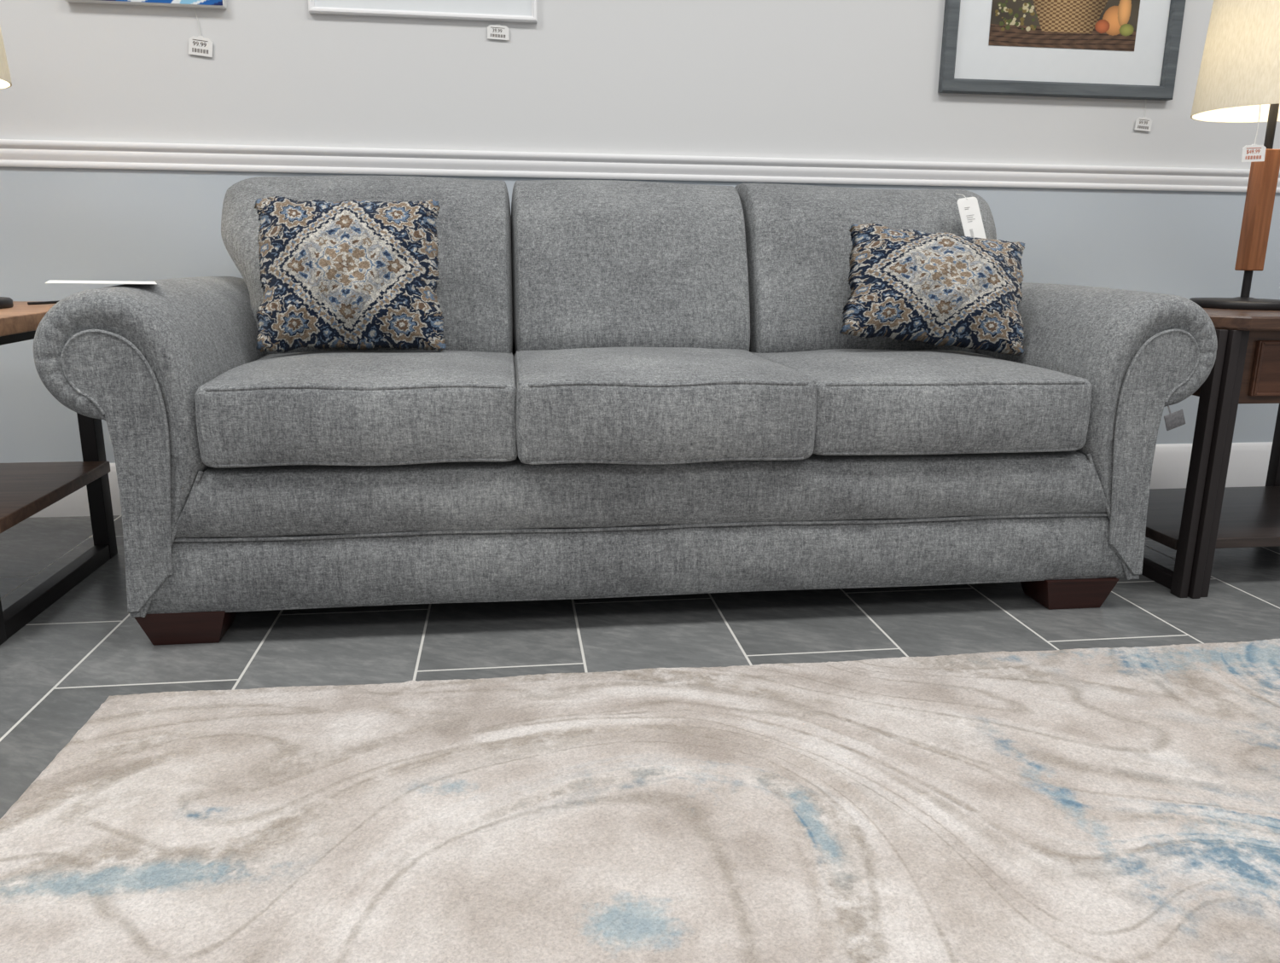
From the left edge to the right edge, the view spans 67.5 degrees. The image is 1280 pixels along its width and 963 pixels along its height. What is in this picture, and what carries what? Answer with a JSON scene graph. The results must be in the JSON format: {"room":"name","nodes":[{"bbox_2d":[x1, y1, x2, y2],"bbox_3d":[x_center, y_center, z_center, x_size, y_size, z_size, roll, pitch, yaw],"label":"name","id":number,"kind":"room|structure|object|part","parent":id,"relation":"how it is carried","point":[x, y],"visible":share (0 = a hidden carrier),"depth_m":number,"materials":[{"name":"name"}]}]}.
{"room":"store","nodes":[
{"label":"store","id":0,"kind":"room"},
{"bbox_2d":[0,0,1279,463],"bbox_3d":[0.130,-1.293,2.570,9.000,2.750,0.100,-1,14,-8],"label":"wall","id":1,"kind":"structure","parent":0,"point":[827,79],"depth_m":2.54,"materials":[{"name":"paint"}]},
{"bbox_2d":[64,0,226,8],"bbox_3d":[-1.207,-1.367,2.297,0.370,0.407,0.028,-1,14,-8],"label":"print","id":2,"kind":"object","parent":1,"relation":"attached to","point":[187,3],"visible":1,"depth_m":2.34},
{"bbox_2d":[103,0,222,5],"bbox_3d":[-1.205,-1.363,2.284,0.366,0.403,0.001,-1,14,-8],"label":"artwork","id":3,"kind":"object","parent":2,"relation":"attached to","point":[185,2],"depth_m":2.34},
{"bbox_2d":[188,7,212,57],"bbox_3d":[-1.097,-1.118,2.382,0.059,0.114,0.002,-1,14,-8],"label":"price tag","id":4,"kind":"object","parent":2,"relation":"hanging from","point":[199,45],"visible":1,"depth_m":2.39,"materials":[{"name":"white paper"}]},
{"bbox_2d":[308,0,537,23],"bbox_3d":[-0.545,-1.405,2.385,0.569,0.459,0.020,-1,14,-8],"label":"framed picture","id":5,"kind":"object","parent":1,"relation":"attached to","point":[526,11],"visible":1,"depth_m":2.44,"materials":[{"name":"white paint"}]},
{"bbox_2d":[314,0,531,16],"bbox_3d":[-0.545,-1.407,2.388,0.545,0.437,0.004,-1,14,-8],"label":"artwork","id":6,"kind":"object","parent":5,"relation":"attached to","point":[365,8],"depth_m":2.43},
{"bbox_2d":[487,21,509,40],"bbox_3d":[-0.367,-1.166,2.473,0.057,0.046,0.002,-1,14,-8],"label":"price tag","id":7,"kind":"object","parent":5,"relation":"hanging from","point":[494,32],"visible":1,"depth_m":2.47,"materials":[{"name":"white paper"}]},
{"bbox_2d":[0,139,1279,192],"bbox_3d":[0.134,-0.855,2.614,9.000,0.064,0.021,-1,14,-8],"label":"trim","id":8,"kind":"structure","parent":1,"relation":"attached to","point":[44,154],"depth_m":2.58,"materials":[{"name":"white paint"}]},
{"bbox_2d":[29,442,1272,517],"bbox_3d":[0.125,-0.013,2.820,9.000,0.144,0.016,-1,14,-8],"label":"baseboard","id":9,"kind":"structure","parent":1,"relation":"attached to","point":[1248,462],"depth_m":3.02,"materials":[{"name":"white paint"}]},
{"bbox_2d":[937,0,1186,100],"bbox_3d":[1.179,-1.361,2.634,0.696,0.565,0.026,-1,14,-8],"label":"framed picture","id":10,"kind":"object","parent":1,"relation":"attached to","point":[1129,49],"visible":1,"depth_m":2.67,"materials":[{"name":"grey wood"}]},
{"bbox_2d":[988,0,1140,51],"bbox_3d":[1.180,-1.365,2.635,0.436,0.319,0.001,-1,14,-8],"label":"artwork","id":11,"kind":"object","parent":10,"relation":"attached to","point":[1105,25],"depth_m":2.66},
{"bbox_2d":[1134,99,1151,131],"bbox_3d":[1.452,-1.054,2.755,0.052,0.087,0.002,-1,14,-8],"label":"price tag","id":12,"kind":"object","parent":10,"relation":"hanging from","point":[1144,124],"visible":1,"depth_m":2.76,"materials":[{"name":"white paper"}]},
{"bbox_2d":[0,515,1279,819],"bbox_3d":[0.500,0.736,0.150,9.000,0.050,5.810,-1,14,-8],"label":"floor","id":13,"kind":"structure","parent":0,"point":[85,648],"depth_m":1.85,"materials":[{"name":"tile"}]},
{"bbox_2d":[0,301,117,645],"bbox_3d":[-1.558,-0.044,1.915,0.825,0.594,0.592,-1,14,-8],"label":"side table","id":14,"kind":"object","parent":13,"relation":"on","point":[26,489],"visible":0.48,"depth_m":2.03,"materials":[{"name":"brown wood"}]},
{"bbox_3d":[-1.192,0.029,1.699,0.034,0.562,0.044,-1,14,-8],"label":"leg","id":15,"kind":"part","parent":14,"relation":"part of","materials":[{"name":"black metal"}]},
{"bbox_2d":[0,26,13,308],"bbox_3d":[-1.377,-0.692,1.820,0.326,0.715,0.326,-1,14,-8],"label":"table lamp","id":16,"kind":"object","parent":14,"relation":"on","point":[5,80],"visible":1,"depth_m":1.86,"materials":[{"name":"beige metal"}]},
{"bbox_3d":[-1.374,-0.901,1.770,0.326,0.285,0.326,-1,14,-8],"label":"lamp shade","id":17,"kind":"part","parent":16,"relation":"part of","materials":[{"name":"beige fabric"}]},
{"bbox_2d":[27,300,59,305],"bbox_3d":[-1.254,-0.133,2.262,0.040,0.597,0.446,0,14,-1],"label":"pen","id":18,"kind":"object","parent":14,"relation":"on","point":[56,301],"visible":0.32,"depth_m":2.00,"materials":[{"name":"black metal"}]},
{"bbox_2d":[0,461,110,533],"bbox_3d":[-1.562,0.032,1.918,0.755,0.026,0.500,-1,14,-8],"label":"shelf","id":19,"kind":"object","parent":14,"relation":"attached to","point":[26,489],"depth_m":2.00,"materials":[{"name":"brown wood"}]},
{"bbox_3d":[-1.230,0.223,2.016,0.032,0.035,0.486,-1,14,-8],"label":"floor rail","id":20,"kind":"part","parent":14,"relation":"part of","materials":[{"name":"black metal"}]},
{"bbox_3d":[-1.264,-0.095,2.209,0.034,0.562,0.044,-1,14,-8],"label":"leg","id":21,"kind":"part","parent":14,"relation":"part of","materials":[{"name":"black metal"}]},
{"bbox_2d":[33,175,1217,645],"bbox_3d":[0.007,-0.236,2.158,2.186,0.886,0.916,-1,14,-8],"label":"sofa","id":22,"kind":"object","parent":13,"relation":"on","point":[636,388],"visible":0.88,"depth_m":1.83,"materials":[{"name":"grey fabric"}]},
{"bbox_2d":[44,280,157,285],"bbox_3d":[-0.960,-0.356,1.711,0.170,0.004,0.130,-6,15,-27],"label":"paper card","id":23,"kind":"object","parent":22,"relation":"on","point":[48,282],"visible":1,"depth_m":1.69,"materials":[{"name":"white paper"}]},
{"bbox_3d":[-0.891,-0.009,1.659,0.152,0.499,0.010,-1,14,-8],"label":"arm panel","id":24,"kind":"part","parent":22,"relation":"part of","materials":[{"name":"grey fabric"}]},
{"bbox_3d":[-0.943,-0.130,2.034,0.265,0.588,0.809,-1,14,-8],"label":"arm","id":25,"kind":"part","parent":22,"relation":"part of"},
{"bbox_2d":[254,196,446,352],"bbox_3d":[-0.596,-0.426,1.977,0.380,0.314,0.188,-1,14,-7],"label":"throw pillow","id":26,"kind":"object","parent":22,"relation":"on","point":[357,275],"visible":1,"depth_m":1.93,"materials":[{"name":"fabric"}]},
{"bbox_2d":[194,349,517,467],"bbox_3d":[-0.526,-0.172,1.936,0.553,0.170,0.570,-1,14,-8],"label":"seat cushion","id":27,"kind":"object","parent":22,"relation":"on","point":[253,408],"depth_m":1.68,"materials":[{"name":"grey fabric"}]},
{"bbox_2d":[221,175,513,355],"bbox_3d":[-0.636,-0.493,2.257,0.665,0.446,0.388,-1,14,-8],"label":"cushion","id":28,"kind":"object","parent":22,"relation":"on","point":[474,224],"depth_m":2.16,"materials":[{"name":"grey fabric"}]},
{"bbox_3d":[-0.046,-0.315,2.539,1.800,0.720,0.130,-1,14,-8],"label":"frame","id":29,"kind":"part","parent":22,"relation":"part of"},
{"bbox_2d":[511,180,750,352],"bbox_3d":[-0.030,-0.506,2.339,0.561,0.446,0.387,-1,14,-8],"label":"cushion","id":30,"kind":"object","parent":22,"relation":"on","point":[596,264],"depth_m":2.20,"materials":[{"name":"grey fabric"}]},
{"bbox_2d":[514,347,816,464],"bbox_3d":[0.018,-0.182,2.001,0.555,0.178,0.586,-1,14,-8],"label":"seat cushion","id":31,"kind":"object","parent":22,"relation":"on","point":[573,405],"depth_m":1.74,"materials":[{"name":"grey fabric"}]},
{"bbox_2d":[734,183,996,353],"bbox_3d":[0.576,-0.520,2.422,0.662,0.446,0.383,-1,14,-8],"label":"cushion","id":32,"kind":"object","parent":22,"relation":"on","point":[798,244],"depth_m":2.27,"materials":[{"name":"grey fabric"}]},
{"bbox_2d":[751,349,1092,454],"bbox_3d":[0.565,-0.195,2.083,0.564,0.166,0.570,-1,14,-8],"label":"seat cushion","id":33,"kind":"object","parent":22,"relation":"on","point":[862,401],"depth_m":1.83,"materials":[{"name":"grey fabric"}]},
{"bbox_2d":[839,223,1025,355],"bbox_3d":[0.655,-0.430,2.135,0.416,0.284,0.194,2,14,6],"label":"throw pillow","id":34,"kind":"object","parent":22,"relation":"on","point":[942,288],"visible":1,"depth_m":2.08,"materials":[{"name":"fabric"}]},
{"bbox_2d":[955,193,986,238],"bbox_3d":[0.780,-0.627,2.287,0.048,0.120,0.087,-8,16,-32],"label":"tag","id":35,"kind":"object","parent":22,"relation":"hanging from","point":[970,216],"visible":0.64,"depth_m":2.27,"materials":[{"name":"white paper"}]},
{"bbox_3d":[0.960,-0.172,2.290,0.265,0.588,0.809,-1,14,-8],"label":"arm","id":36,"kind":"part","parent":22,"relation":"part of"},
{"bbox_3d":[1.014,-0.050,1.915,0.152,0.499,0.010,-1,14,-8],"label":"arm panel","id":37,"kind":"part","parent":22,"relation":"part of","materials":[{"name":"grey fabric"}]},
{"bbox_2d":[1163,404,1185,430],"bbox_3d":[1.056,-0.128,1.898,0.048,0.053,0.017,-1,14,-8],"label":"tag","id":38,"kind":"object","parent":22,"relation":"hanging from","point":[1174,420],"visible":1,"depth_m":1.89,"materials":[{"name":"white paper"}]},
{"bbox_2d":[0,639,1279,962],"bbox_3d":[0.392,0.500,0.983,2.322,0.015,1.513,-1,14,-8],"label":"rug","id":39,"kind":"object","parent":13,"relation":"on","point":[1097,805],"visible":1,"depth_m":1.23,"materials":[{"name":"beige carpet"}]},
{"bbox_2d":[1141,308,1279,599],"bbox_3d":[1.480,-0.113,2.316,0.745,0.604,0.605,-1,14,-8],"label":"end table","id":40,"kind":"object","parent":13,"relation":"on","point":[1204,516],"visible":0.64,"depth_m":2.03,"materials":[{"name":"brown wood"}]},
{"bbox_3d":[1.163,0.174,2.334,0.030,0.030,0.460,-1,14,-8],"label":"floor rail","id":41,"kind":"part","parent":40,"relation":"part of","materials":[{"name":"metal"}]},
{"bbox_3d":[1.203,-0.031,2.021,0.067,0.576,0.040,-1,14,-8],"label":"leg","id":42,"kind":"part","parent":40,"relation":"part of","materials":[{"name":"metal"}]},
{"bbox_2d":[1145,486,1279,550],"bbox_3d":[1.481,0.081,2.356,0.680,0.024,0.440,-1,14,-8],"label":"shelf","id":43,"kind":"object","parent":40,"relation":"attached to","point":[1250,516],"depth_m":2.28,"materials":[{"name":"brown wood"}]},
{"bbox_2d":[1189,0,1279,310],"bbox_3d":[1.420,-0.756,2.165,0.326,0.715,0.326,-1,14,-8],"label":"table lamp","id":44,"kind":"object","parent":40,"relation":"on","point":[1239,72],"visible":0.89,"depth_m":2.12,"materials":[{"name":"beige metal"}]},
{"bbox_3d":[1.422,-0.965,2.114,0.326,0.285,0.326,-1,14,-8],"label":"lamp shade","id":45,"kind":"part","parent":44,"relation":"part of","materials":[{"name":"beige fabric"}]},
{"bbox_2d":[1240,104,1265,162],"bbox_3d":[1.309,-0.742,2.038,0.055,0.120,0.012,-1,14,-8],"label":"price tag","id":46,"kind":"object","parent":44,"relation":"hanging from","point":[1253,153],"visible":1,"depth_m":2.04,"materials":[{"name":"white paper"}]},
{"bbox_3d":[1.520,-0.239,2.018,0.500,0.116,0.012,-1,14,-8],"label":"drawer","id":47,"kind":"part","parent":40,"relation":"part of","materials":[{"name":"brown wood"}]},
{"bbox_3d":[1.520,-0.238,2.011,0.494,0.112,0.004,-1,14,-8],"label":"drawer moulding","id":48,"kind":"part","parent":40,"relation":"part of","materials":[{"name":"brown wood"}]},
{"bbox_3d":[1.766,-0.164,2.600,0.067,0.576,0.040,-1,14,-8],"label":"leg","id":49,"kind":"part","parent":40,"relation":"part of","materials":[{"name":"metal"}]}
]}

